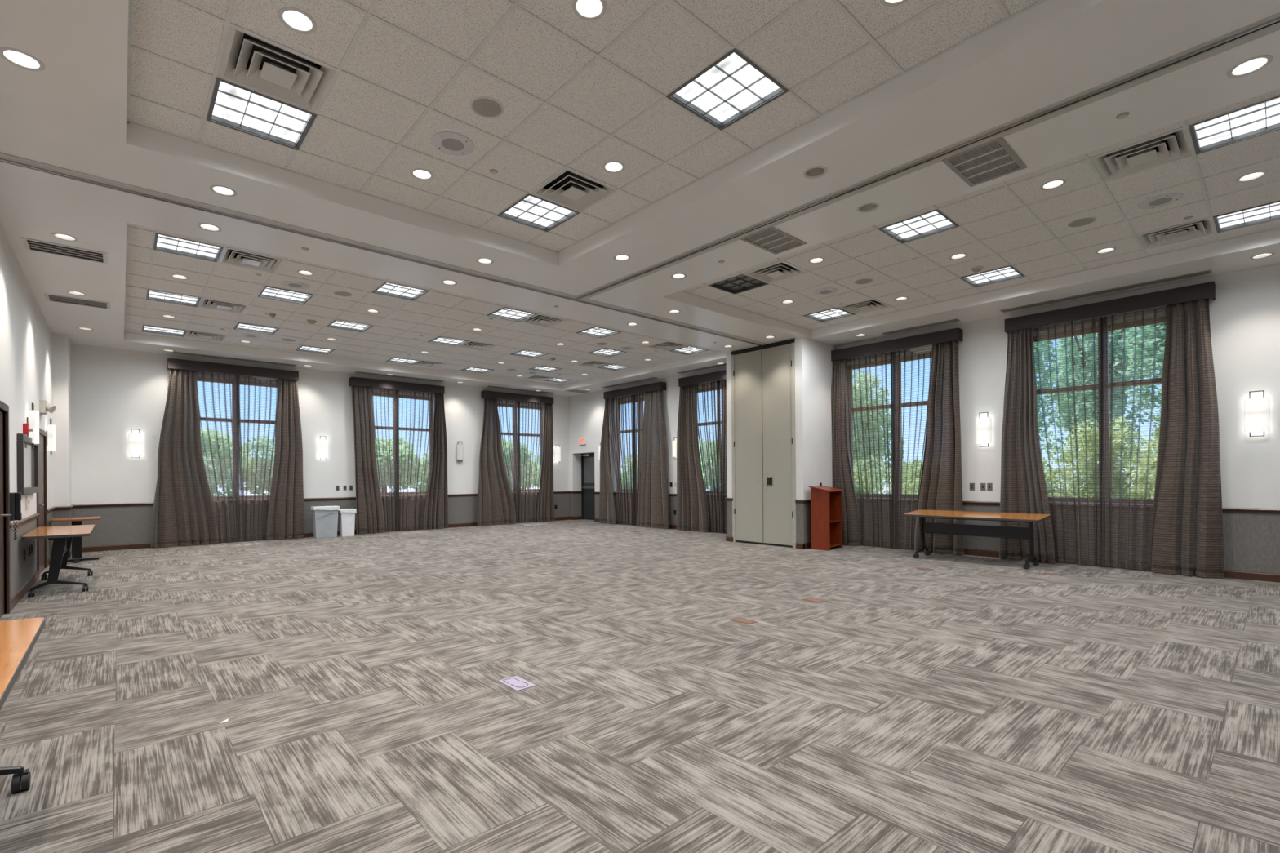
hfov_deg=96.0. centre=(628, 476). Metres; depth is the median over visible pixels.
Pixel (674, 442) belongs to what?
wall sconce
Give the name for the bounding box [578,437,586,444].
exit sign
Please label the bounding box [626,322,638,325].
recessed light
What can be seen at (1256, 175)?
recessed light
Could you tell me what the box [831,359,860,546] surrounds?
drape
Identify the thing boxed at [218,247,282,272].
air diffuser
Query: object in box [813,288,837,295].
ceiling speaker
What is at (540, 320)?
air diffuser
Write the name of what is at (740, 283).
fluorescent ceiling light
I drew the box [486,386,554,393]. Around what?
ceiling vent
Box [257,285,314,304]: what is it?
fluorescent ceiling light
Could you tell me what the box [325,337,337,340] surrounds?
recessed light
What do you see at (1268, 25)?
trim
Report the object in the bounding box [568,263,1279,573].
wall
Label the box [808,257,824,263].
recessed light
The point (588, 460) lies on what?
door
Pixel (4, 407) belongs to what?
trim
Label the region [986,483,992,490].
wall outlet
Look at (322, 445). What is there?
wall sconce
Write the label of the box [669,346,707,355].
fluorescent ceiling light
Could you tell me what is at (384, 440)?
tree
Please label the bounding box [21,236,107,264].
ceiling vent
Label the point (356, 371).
ceiling vent
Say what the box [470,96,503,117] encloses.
ceiling speaker
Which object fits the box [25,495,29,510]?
wall thermostat
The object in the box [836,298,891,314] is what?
air diffuser
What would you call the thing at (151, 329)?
fluorescent ceiling light
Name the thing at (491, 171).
sprinkler
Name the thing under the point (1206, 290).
valance box
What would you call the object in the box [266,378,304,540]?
drape
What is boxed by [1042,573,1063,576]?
floor outlet cover
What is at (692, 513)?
drape
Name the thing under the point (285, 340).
ceiling speaker
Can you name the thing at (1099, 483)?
sheer curtain
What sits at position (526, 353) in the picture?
fluorescent ceiling light
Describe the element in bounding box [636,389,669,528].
drape
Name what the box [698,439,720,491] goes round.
leafy tree
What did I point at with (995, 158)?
ceiling vent
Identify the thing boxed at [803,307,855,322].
fluorescent ceiling light
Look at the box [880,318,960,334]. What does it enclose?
ceiling vent
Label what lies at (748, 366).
door
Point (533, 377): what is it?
air diffuser
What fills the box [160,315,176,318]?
recessed light
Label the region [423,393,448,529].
drape
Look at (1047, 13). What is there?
ceiling soffit
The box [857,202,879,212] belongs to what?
recessed light
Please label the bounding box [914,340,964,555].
drape
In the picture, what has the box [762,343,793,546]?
door
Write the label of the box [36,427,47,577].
trim
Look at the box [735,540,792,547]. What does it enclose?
trim
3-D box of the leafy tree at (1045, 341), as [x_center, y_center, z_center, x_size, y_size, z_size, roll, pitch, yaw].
[11.387,-2.309,18.132,3.589,7.647,3.612,0,0,37]
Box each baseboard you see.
[10,555,50,611]
[68,515,811,557]
[568,516,1279,582]
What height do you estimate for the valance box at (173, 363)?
0.200 m
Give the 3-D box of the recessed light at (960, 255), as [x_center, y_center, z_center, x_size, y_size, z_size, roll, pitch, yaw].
[4.085,-2.771,7.124,0.198,0.106,0.198,0,0,-41]
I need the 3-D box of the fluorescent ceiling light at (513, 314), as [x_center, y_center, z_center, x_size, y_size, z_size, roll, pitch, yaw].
[-1.924,-2.722,9.538,0.608,0.100,0.608,0,0,-41]
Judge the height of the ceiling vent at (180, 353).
0.010 m
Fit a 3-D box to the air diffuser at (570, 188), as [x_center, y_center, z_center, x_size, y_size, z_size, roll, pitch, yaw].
[-0.509,-2.740,5.433,0.608,0.153,0.608,0,0,-41]
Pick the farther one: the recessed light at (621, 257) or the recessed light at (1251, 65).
the recessed light at (621, 257)
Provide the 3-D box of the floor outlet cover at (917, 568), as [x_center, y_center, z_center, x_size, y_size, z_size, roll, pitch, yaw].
[4.207,1.312,8.153,0.110,0.008,0.200,0,0,-41]
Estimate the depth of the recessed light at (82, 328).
9.64 m
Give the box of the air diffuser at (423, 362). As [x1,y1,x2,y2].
[413,360,444,367]
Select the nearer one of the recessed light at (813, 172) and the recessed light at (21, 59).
the recessed light at (21, 59)
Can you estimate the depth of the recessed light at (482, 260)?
6.77 m
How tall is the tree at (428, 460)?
3.986 m
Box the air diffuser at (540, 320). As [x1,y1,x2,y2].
[520,314,566,327]
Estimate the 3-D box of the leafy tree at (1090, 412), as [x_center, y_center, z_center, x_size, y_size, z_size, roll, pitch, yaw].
[15.317,-2.843,18.606,3.457,8.660,3.909,0,0,-26]
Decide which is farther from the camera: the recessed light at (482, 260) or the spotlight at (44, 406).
the spotlight at (44, 406)
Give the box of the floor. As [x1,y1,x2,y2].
[0,519,1279,852]
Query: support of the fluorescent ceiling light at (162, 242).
attached to the ceiling tiles at (136, 237)
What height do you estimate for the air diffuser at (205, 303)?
0.153 m
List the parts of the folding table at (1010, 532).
leg, modesty panel, leg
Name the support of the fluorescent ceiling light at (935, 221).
attached to the ceiling tiles at (1264, 147)
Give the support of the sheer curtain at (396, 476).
hanging from the wall at (114, 392)
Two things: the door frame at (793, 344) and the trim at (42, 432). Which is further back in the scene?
the door frame at (793, 344)
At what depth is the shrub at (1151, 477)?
10.46 m
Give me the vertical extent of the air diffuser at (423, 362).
0.153 m
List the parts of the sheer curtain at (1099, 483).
panel, panel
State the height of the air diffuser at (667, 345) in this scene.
0.153 m
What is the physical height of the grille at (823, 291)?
0.001 m
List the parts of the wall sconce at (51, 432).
lamp shade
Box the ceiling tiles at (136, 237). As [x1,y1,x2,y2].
[125,223,719,384]
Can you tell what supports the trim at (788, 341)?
attached to the wall at (813, 362)
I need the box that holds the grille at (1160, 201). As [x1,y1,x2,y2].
[1148,197,1172,205]
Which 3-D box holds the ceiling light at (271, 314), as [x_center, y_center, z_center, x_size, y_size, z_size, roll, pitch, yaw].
[-5.839,-2.636,9.400,0.170,0.091,0.170,0,0,-41]
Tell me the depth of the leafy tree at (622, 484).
44.27 m
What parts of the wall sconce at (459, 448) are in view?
lamp shade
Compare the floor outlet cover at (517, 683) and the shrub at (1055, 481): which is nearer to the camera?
the floor outlet cover at (517, 683)
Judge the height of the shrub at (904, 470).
2.072 m
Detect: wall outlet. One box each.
[23,550,26,560]
[969,483,974,490]
[980,483,985,490]
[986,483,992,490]
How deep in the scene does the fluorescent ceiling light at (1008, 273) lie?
7.93 m
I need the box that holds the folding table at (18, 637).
[0,617,44,793]
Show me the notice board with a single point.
(27, 456)
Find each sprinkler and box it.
[489,168,497,173]
[1115,111,1128,119]
[1183,216,1193,219]
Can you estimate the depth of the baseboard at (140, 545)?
11.34 m
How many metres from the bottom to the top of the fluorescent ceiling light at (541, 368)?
0.100 m
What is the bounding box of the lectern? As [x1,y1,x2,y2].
[808,483,844,551]
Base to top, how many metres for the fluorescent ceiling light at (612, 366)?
0.100 m
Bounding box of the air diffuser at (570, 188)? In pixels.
[530,168,617,211]
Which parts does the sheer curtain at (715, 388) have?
panel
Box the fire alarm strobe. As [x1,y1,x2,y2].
[22,423,33,435]
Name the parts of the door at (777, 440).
flush pull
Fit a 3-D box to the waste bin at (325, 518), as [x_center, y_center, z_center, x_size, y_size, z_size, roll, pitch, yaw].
[-6.893,1.036,13.113,0.534,0.715,0.278,0,0,-41]
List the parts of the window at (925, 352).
sill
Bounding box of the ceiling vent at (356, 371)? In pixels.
[355,371,444,382]
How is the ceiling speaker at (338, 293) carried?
attached to the ceiling tiles at (136, 237)
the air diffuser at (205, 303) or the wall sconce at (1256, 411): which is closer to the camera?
the wall sconce at (1256, 411)
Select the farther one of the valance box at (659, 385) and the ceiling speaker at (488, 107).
the valance box at (659, 385)
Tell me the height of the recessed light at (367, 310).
0.106 m
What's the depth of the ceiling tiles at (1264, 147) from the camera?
6.47 m
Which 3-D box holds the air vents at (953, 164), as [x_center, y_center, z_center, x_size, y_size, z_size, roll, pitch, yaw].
[-0.431,-3.002,7.837,11.990,0.060,17.800,0,0,-41]
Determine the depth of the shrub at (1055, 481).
11.66 m
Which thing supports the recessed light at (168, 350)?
in the ceiling
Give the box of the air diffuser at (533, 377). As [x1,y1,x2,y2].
[524,375,551,380]
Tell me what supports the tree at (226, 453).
on the lawn
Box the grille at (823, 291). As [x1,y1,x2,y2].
[819,289,831,293]
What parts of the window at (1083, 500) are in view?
sill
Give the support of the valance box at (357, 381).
attached to the wall at (114, 392)
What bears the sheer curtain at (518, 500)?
hanging from the wall at (114, 392)
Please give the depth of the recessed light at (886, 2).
3.29 m
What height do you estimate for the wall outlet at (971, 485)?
0.120 m
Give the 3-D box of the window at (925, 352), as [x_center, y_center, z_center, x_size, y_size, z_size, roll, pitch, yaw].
[4.908,-0.912,10.544,0.202,2.655,1.960,0,0,-41]
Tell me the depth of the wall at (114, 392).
11.50 m
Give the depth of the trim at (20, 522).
6.96 m
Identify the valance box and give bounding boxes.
[167,358,298,380]
[349,377,444,394]
[480,390,553,404]
[603,382,666,399]
[678,369,726,386]
[831,327,962,360]
[1004,280,1215,333]
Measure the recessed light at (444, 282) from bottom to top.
0.106 m
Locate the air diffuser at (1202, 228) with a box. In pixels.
[1136,217,1213,248]
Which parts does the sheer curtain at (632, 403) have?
panel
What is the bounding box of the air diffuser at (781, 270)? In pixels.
[744,261,806,283]
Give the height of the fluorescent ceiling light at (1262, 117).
0.100 m
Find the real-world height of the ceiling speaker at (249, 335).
0.011 m
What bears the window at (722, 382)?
in the wall at (1245, 311)
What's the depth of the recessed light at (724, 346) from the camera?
11.32 m
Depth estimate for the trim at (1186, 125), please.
6.58 m
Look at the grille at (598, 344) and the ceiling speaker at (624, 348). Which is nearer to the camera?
the grille at (598, 344)
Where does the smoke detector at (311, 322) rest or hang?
attached to the ceiling tiles at (136, 237)
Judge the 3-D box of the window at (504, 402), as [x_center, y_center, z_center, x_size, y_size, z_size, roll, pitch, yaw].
[-3.303,-0.854,16.942,1.960,2.655,0.202,0,0,-41]
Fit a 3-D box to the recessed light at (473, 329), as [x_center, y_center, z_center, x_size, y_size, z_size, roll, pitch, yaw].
[-2.752,-2.723,10.488,0.198,0.106,0.198,0,0,-41]
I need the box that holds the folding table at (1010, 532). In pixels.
[903,509,1050,568]
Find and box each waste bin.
[311,506,339,538]
[337,508,356,537]
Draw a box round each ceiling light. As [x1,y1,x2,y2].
[142,324,186,337]
[146,288,200,306]
[153,232,223,262]
[206,77,317,150]
[233,322,279,334]
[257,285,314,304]
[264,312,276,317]
[295,345,335,354]
[326,319,373,332]
[371,281,429,301]
[386,357,421,364]
[427,336,469,346]
[460,366,493,373]
[486,306,537,321]
[497,193,580,231]
[510,350,548,358]
[528,365,561,372]
[542,377,572,382]
[576,326,620,337]
[587,347,626,356]
[597,364,630,370]
[666,48,789,130]
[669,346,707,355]
[708,274,768,294]
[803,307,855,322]
[878,208,959,243]
[960,265,1025,287]
[1188,95,1279,155]
[1213,200,1279,233]
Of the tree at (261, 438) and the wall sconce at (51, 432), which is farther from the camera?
the tree at (261, 438)
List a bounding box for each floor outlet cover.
[498,675,535,691]
[728,617,757,624]
[801,597,826,603]
[916,568,933,570]
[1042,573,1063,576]
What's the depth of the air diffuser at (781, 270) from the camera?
7.67 m
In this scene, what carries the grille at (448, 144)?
attached to the ceiling speaker at (455, 144)
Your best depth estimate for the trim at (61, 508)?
10.51 m
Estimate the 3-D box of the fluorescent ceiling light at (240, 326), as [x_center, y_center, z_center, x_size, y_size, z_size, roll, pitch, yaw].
[-6.650,-2.688,10.305,0.608,0.100,0.608,0,0,-41]
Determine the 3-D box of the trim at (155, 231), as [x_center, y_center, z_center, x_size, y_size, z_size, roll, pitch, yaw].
[-3.433,-2.667,11.268,9.660,0.006,6.420,0,0,-41]
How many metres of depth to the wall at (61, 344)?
9.95 m
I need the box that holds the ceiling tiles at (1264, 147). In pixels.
[681,88,1279,329]
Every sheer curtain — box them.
[195,371,278,542]
[372,387,435,531]
[497,399,544,523]
[608,392,644,525]
[694,379,727,533]
[846,349,932,549]
[1033,306,1167,570]
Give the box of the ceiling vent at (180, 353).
[172,351,296,366]
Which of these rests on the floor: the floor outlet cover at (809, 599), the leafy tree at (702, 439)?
the floor outlet cover at (809, 599)
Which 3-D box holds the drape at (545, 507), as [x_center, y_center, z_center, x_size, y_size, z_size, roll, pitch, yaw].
[-2.507,-0.427,17.296,0.610,3.561,0.147,0,0,-41]
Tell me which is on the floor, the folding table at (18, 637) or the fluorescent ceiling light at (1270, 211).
the folding table at (18, 637)
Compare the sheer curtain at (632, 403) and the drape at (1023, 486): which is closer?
the drape at (1023, 486)
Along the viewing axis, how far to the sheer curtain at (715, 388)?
13.60 m
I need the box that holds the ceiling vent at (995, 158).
[941,136,1026,186]
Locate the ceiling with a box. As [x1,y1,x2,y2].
[0,0,1279,395]
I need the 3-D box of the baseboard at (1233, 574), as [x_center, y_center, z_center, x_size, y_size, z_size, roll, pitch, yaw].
[3.865,1.265,11.597,0.018,0.105,17.300,0,0,-41]
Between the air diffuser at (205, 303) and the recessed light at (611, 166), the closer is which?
the recessed light at (611, 166)
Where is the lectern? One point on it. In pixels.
(825, 501)
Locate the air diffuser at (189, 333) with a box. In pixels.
[185,330,226,341]
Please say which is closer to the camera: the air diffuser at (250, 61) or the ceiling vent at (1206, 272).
the air diffuser at (250, 61)
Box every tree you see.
[200,428,250,496]
[241,436,275,494]
[374,436,424,493]
[411,448,429,492]
[502,439,539,489]
[532,454,539,488]
[621,454,637,489]
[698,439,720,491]
[852,368,904,484]
[1033,339,1060,439]
[1036,324,1160,465]
[1109,322,1164,430]
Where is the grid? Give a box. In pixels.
[126,0,1046,253]
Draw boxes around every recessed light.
[0,47,44,71]
[51,232,78,240]
[66,290,86,295]
[77,327,93,330]
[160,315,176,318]
[162,349,174,351]
[170,274,189,279]
[197,222,222,231]
[209,185,236,196]
[239,340,251,342]
[278,6,316,34]
[297,270,314,275]
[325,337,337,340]
[366,309,379,312]
[409,168,433,180]
[441,280,457,284]
[471,328,482,331]
[475,257,493,264]
[572,0,606,20]
[602,160,625,173]
[613,253,630,261]
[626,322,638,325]
[640,341,650,343]
[667,309,680,313]
[671,273,686,279]
[723,345,733,347]
[764,335,775,338]
[781,299,794,303]
[803,165,827,178]
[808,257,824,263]
[855,333,866,336]
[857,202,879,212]
[880,0,907,6]
[894,296,908,301]
[949,253,967,259]
[1040,178,1066,190]
[1095,247,1116,253]
[1226,54,1273,77]
[1235,170,1267,182]
[1249,252,1274,259]
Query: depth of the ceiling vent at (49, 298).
8.14 m
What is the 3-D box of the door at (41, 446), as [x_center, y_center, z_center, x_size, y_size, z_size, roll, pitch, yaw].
[-8.563,0.393,8.406,0.105,2.015,1.100,0,0,-41]
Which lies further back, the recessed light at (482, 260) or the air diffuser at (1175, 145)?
the recessed light at (482, 260)
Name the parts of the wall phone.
cord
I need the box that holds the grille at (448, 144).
[441,137,464,151]
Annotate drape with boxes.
[154,368,218,547]
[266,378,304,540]
[351,385,384,534]
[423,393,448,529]
[476,397,515,526]
[537,403,554,522]
[599,398,615,524]
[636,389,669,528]
[676,384,709,532]
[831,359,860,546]
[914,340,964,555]
[999,327,1054,564]
[1150,297,1224,577]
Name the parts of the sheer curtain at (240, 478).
panel, panel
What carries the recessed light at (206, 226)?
in the ceiling
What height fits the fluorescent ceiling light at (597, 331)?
0.100 m
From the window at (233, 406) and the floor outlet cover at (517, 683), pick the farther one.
the window at (233, 406)
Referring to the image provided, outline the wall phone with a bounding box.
[9,492,22,539]
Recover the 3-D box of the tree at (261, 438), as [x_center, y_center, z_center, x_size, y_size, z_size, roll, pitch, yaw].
[-19.882,-0.336,33.275,4.564,4.140,4.386,0,0,5]
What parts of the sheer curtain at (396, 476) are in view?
panel, panel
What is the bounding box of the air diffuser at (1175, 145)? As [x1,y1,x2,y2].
[1090,126,1191,182]
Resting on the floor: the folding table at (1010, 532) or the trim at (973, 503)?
the folding table at (1010, 532)
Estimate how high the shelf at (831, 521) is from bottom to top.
0.018 m
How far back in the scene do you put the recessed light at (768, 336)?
10.58 m
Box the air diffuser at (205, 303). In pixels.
[198,297,248,313]
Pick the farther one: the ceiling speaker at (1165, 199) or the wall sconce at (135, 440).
the wall sconce at (135, 440)
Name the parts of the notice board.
glass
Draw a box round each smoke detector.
[306,320,316,324]
[970,266,983,272]
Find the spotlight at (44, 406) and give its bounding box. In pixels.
[39,399,57,414]
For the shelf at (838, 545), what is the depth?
10.56 m
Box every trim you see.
[0,12,1279,346]
[0,400,10,613]
[9,506,55,530]
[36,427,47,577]
[53,491,810,510]
[73,491,568,507]
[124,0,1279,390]
[124,222,719,385]
[568,491,1279,514]
[581,453,594,519]
[680,94,1279,330]
[731,338,795,355]
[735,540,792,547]
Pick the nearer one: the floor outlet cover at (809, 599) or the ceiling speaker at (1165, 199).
the ceiling speaker at (1165, 199)
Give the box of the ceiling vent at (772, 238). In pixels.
[740,226,806,254]
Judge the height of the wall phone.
0.493 m
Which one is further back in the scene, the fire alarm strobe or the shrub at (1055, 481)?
the shrub at (1055, 481)
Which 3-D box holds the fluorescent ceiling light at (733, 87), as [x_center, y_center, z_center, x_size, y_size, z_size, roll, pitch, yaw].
[0.696,-2.740,4.050,0.608,0.100,0.608,0,0,-41]
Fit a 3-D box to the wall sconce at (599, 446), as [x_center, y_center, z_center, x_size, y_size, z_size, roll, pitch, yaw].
[-0.778,-0.704,16.782,0.105,0.562,0.216,0,0,-41]
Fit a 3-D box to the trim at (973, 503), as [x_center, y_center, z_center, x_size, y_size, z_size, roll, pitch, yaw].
[3.854,0.453,11.593,0.030,0.060,17.300,0,0,-41]
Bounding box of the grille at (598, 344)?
[596,342,607,345]
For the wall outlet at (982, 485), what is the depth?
9.40 m
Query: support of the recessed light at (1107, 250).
attached to the ceiling tiles at (1264, 147)
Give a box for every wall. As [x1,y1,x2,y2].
[0,222,53,613]
[51,333,71,550]
[71,343,568,546]
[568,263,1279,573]
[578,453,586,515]
[726,336,836,542]
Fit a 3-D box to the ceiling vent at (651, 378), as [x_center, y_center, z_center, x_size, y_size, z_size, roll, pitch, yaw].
[0.008,-2.525,15.540,0.170,0.010,2.160,0,0,-41]
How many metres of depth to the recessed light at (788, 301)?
8.99 m
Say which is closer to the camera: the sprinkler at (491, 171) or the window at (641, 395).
the sprinkler at (491, 171)
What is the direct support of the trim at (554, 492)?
attached to the wall at (114, 392)
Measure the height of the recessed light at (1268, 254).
0.106 m
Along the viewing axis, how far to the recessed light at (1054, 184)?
5.39 m
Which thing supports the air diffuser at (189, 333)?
attached to the ceiling tiles at (136, 237)
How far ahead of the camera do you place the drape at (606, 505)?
16.41 m
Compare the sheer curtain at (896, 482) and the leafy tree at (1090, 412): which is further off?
the leafy tree at (1090, 412)
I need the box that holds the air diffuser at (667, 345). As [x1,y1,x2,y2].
[648,341,686,351]
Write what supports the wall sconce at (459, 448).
attached to the wall at (114, 392)
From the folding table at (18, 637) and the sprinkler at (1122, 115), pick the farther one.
the sprinkler at (1122, 115)
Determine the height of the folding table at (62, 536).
0.710 m
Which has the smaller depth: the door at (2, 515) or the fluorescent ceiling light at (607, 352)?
the door at (2, 515)
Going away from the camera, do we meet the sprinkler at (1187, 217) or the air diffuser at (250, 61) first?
the air diffuser at (250, 61)
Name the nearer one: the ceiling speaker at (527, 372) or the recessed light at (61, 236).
the recessed light at (61, 236)
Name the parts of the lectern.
panel, panel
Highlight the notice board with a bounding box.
[17,433,38,494]
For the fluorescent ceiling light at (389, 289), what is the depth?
8.40 m
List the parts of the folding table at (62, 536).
leg, modesty panel, leg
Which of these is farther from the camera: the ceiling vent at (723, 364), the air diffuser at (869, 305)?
the ceiling vent at (723, 364)
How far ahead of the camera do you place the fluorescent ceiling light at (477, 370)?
14.54 m
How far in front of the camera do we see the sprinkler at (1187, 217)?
6.08 m
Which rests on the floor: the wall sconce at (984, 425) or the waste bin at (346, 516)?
the waste bin at (346, 516)
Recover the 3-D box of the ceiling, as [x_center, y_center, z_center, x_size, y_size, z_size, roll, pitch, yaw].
[-0.446,-2.527,7.821,11.540,0.001,17.400,0,0,-41]
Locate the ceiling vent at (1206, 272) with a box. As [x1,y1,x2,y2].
[1000,269,1212,312]
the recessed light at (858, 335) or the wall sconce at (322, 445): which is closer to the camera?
the recessed light at (858, 335)
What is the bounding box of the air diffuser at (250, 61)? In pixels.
[217,23,336,112]
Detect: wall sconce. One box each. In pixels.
[26,402,39,448]
[46,418,56,454]
[128,428,142,457]
[317,435,328,460]
[455,440,463,462]
[554,444,560,461]
[598,442,600,460]
[672,436,676,459]
[976,412,991,447]
[1244,390,1270,436]
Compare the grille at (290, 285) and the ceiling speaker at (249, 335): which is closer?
the grille at (290, 285)
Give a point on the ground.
(411, 489)
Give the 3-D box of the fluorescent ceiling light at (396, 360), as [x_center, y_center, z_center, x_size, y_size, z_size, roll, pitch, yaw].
[-5.168,-2.699,13.251,0.608,0.100,0.608,0,0,-41]
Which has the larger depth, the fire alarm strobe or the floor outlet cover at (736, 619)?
the fire alarm strobe
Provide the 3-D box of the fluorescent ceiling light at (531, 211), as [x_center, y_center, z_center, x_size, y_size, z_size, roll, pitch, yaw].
[-0.917,-2.729,5.888,0.608,0.100,0.608,0,0,-41]
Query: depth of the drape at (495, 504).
16.17 m
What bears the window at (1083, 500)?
in the wall at (1245, 311)
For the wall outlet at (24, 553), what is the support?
attached to the wall at (25, 334)
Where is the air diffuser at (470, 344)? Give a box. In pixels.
[458,341,495,350]
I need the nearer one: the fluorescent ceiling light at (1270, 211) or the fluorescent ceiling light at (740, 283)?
the fluorescent ceiling light at (1270, 211)
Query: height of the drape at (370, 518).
3.561 m
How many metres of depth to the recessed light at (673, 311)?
8.90 m
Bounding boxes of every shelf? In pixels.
[830,520,840,523]
[830,543,840,547]
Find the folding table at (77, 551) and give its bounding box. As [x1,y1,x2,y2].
[49,516,101,563]
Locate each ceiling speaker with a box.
[240,333,261,337]
[280,338,295,341]
[281,280,309,288]
[333,291,351,296]
[431,131,474,155]
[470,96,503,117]
[525,371,538,373]
[595,342,607,345]
[618,346,634,350]
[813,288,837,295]
[854,278,872,284]
[1067,217,1096,226]
[1137,192,1183,208]
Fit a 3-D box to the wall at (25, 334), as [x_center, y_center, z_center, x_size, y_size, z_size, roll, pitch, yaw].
[-4.800,-0.791,3.972,0.200,4.340,17.300,0,0,-41]
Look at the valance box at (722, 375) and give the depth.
13.65 m
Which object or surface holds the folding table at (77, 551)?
on the floor
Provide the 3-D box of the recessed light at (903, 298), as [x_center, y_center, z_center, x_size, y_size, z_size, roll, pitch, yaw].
[4.185,-2.772,8.825,0.198,0.106,0.198,0,0,-41]
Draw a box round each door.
[0,410,11,618]
[38,434,44,573]
[576,453,595,519]
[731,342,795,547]
[733,349,763,542]
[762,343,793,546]
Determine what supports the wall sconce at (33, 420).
attached to the wall at (25, 334)
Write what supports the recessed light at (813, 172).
in the ceiling
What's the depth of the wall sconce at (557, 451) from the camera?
17.69 m
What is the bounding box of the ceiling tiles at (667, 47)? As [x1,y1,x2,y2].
[129,0,1039,251]
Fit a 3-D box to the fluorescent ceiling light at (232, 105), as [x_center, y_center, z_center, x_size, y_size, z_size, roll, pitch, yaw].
[-2.725,-2.716,4.280,0.608,0.100,0.608,0,0,-41]
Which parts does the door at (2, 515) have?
handle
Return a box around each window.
[197,373,276,500]
[373,389,432,496]
[497,400,543,493]
[613,395,642,493]
[697,382,727,495]
[847,348,932,499]
[1033,310,1164,505]
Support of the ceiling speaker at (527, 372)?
attached to the ceiling tiles at (136, 237)
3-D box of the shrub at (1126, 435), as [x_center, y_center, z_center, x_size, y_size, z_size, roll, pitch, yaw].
[10.168,0.145,12.423,1.705,2.826,1.626,0,0,-10]
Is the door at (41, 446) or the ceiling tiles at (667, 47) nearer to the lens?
the ceiling tiles at (667, 47)
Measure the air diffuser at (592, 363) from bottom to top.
0.153 m
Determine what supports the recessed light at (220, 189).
in the ceiling
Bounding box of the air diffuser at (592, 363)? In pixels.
[577,360,610,367]
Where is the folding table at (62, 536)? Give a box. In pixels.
[21,524,95,597]
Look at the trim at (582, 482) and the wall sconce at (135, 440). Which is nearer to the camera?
the wall sconce at (135, 440)
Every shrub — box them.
[853,455,891,493]
[883,460,920,493]
[1041,442,1080,497]
[1058,417,1146,498]
[1124,413,1160,498]
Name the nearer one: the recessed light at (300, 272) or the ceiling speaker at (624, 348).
the recessed light at (300, 272)
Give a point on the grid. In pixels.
(368, 14)
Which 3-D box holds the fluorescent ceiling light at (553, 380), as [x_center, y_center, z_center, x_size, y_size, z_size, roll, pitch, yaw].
[-1.949,-2.721,16.049,0.608,0.100,0.608,0,0,-41]
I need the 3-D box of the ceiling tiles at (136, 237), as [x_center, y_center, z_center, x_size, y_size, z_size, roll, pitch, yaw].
[-3.433,-2.671,11.268,9.660,0.001,6.420,0,0,-41]
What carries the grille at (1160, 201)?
attached to the ceiling speaker at (1165, 199)
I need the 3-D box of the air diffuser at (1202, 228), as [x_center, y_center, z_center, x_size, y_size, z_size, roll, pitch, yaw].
[6.174,-2.787,6.486,0.608,0.153,0.608,0,0,-41]
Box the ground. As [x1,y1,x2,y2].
[213,485,1067,495]
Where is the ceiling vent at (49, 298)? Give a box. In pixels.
[44,293,110,309]
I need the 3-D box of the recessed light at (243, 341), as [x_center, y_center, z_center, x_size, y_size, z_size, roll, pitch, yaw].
[-7.492,-2.689,11.275,0.198,0.106,0.198,0,0,-41]
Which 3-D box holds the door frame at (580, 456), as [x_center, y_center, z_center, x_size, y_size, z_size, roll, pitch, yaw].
[-1.092,0.228,17.732,0.170,2.250,1.450,0,0,-41]
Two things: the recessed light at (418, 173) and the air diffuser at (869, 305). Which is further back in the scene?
the air diffuser at (869, 305)
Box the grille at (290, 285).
[288,283,302,287]
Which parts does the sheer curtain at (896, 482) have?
panel, panel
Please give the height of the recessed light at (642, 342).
0.106 m
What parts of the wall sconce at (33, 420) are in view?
lamp shade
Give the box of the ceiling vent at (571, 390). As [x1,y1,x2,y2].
[567,389,590,392]
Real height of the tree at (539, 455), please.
4.249 m
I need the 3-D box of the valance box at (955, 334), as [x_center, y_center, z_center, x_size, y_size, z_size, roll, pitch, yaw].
[4.756,-2.349,10.419,0.200,0.200,2.300,0,0,-41]
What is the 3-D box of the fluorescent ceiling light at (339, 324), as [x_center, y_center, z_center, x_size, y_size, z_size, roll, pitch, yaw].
[-4.913,-2.701,10.170,0.608,0.100,0.608,0,0,-41]
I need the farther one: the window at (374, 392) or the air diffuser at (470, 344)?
the window at (374, 392)
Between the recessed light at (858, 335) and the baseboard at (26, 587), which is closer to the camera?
the baseboard at (26, 587)
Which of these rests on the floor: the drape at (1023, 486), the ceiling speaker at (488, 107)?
the drape at (1023, 486)
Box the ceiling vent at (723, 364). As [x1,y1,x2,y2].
[676,363,726,373]
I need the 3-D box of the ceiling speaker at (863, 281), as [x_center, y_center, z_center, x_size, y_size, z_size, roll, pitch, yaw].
[3.277,-2.714,8.015,0.240,0.008,0.240,0,0,-41]
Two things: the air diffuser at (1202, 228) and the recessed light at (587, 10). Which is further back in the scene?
the air diffuser at (1202, 228)
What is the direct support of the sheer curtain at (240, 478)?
hanging from the wall at (114, 392)
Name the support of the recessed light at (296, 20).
attached to the ceiling tiles at (667, 47)
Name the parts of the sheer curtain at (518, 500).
panel, panel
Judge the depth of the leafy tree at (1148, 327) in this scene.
14.20 m
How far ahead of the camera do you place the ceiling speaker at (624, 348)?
12.06 m
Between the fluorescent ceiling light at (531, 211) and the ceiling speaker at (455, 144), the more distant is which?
the fluorescent ceiling light at (531, 211)
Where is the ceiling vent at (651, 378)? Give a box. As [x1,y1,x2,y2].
[600,377,657,387]
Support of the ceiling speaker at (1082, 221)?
attached to the ceiling tiles at (1264, 147)
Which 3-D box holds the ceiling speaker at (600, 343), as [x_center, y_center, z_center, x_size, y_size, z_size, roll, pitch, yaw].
[-0.533,-2.687,11.680,0.240,0.008,0.240,0,0,-41]

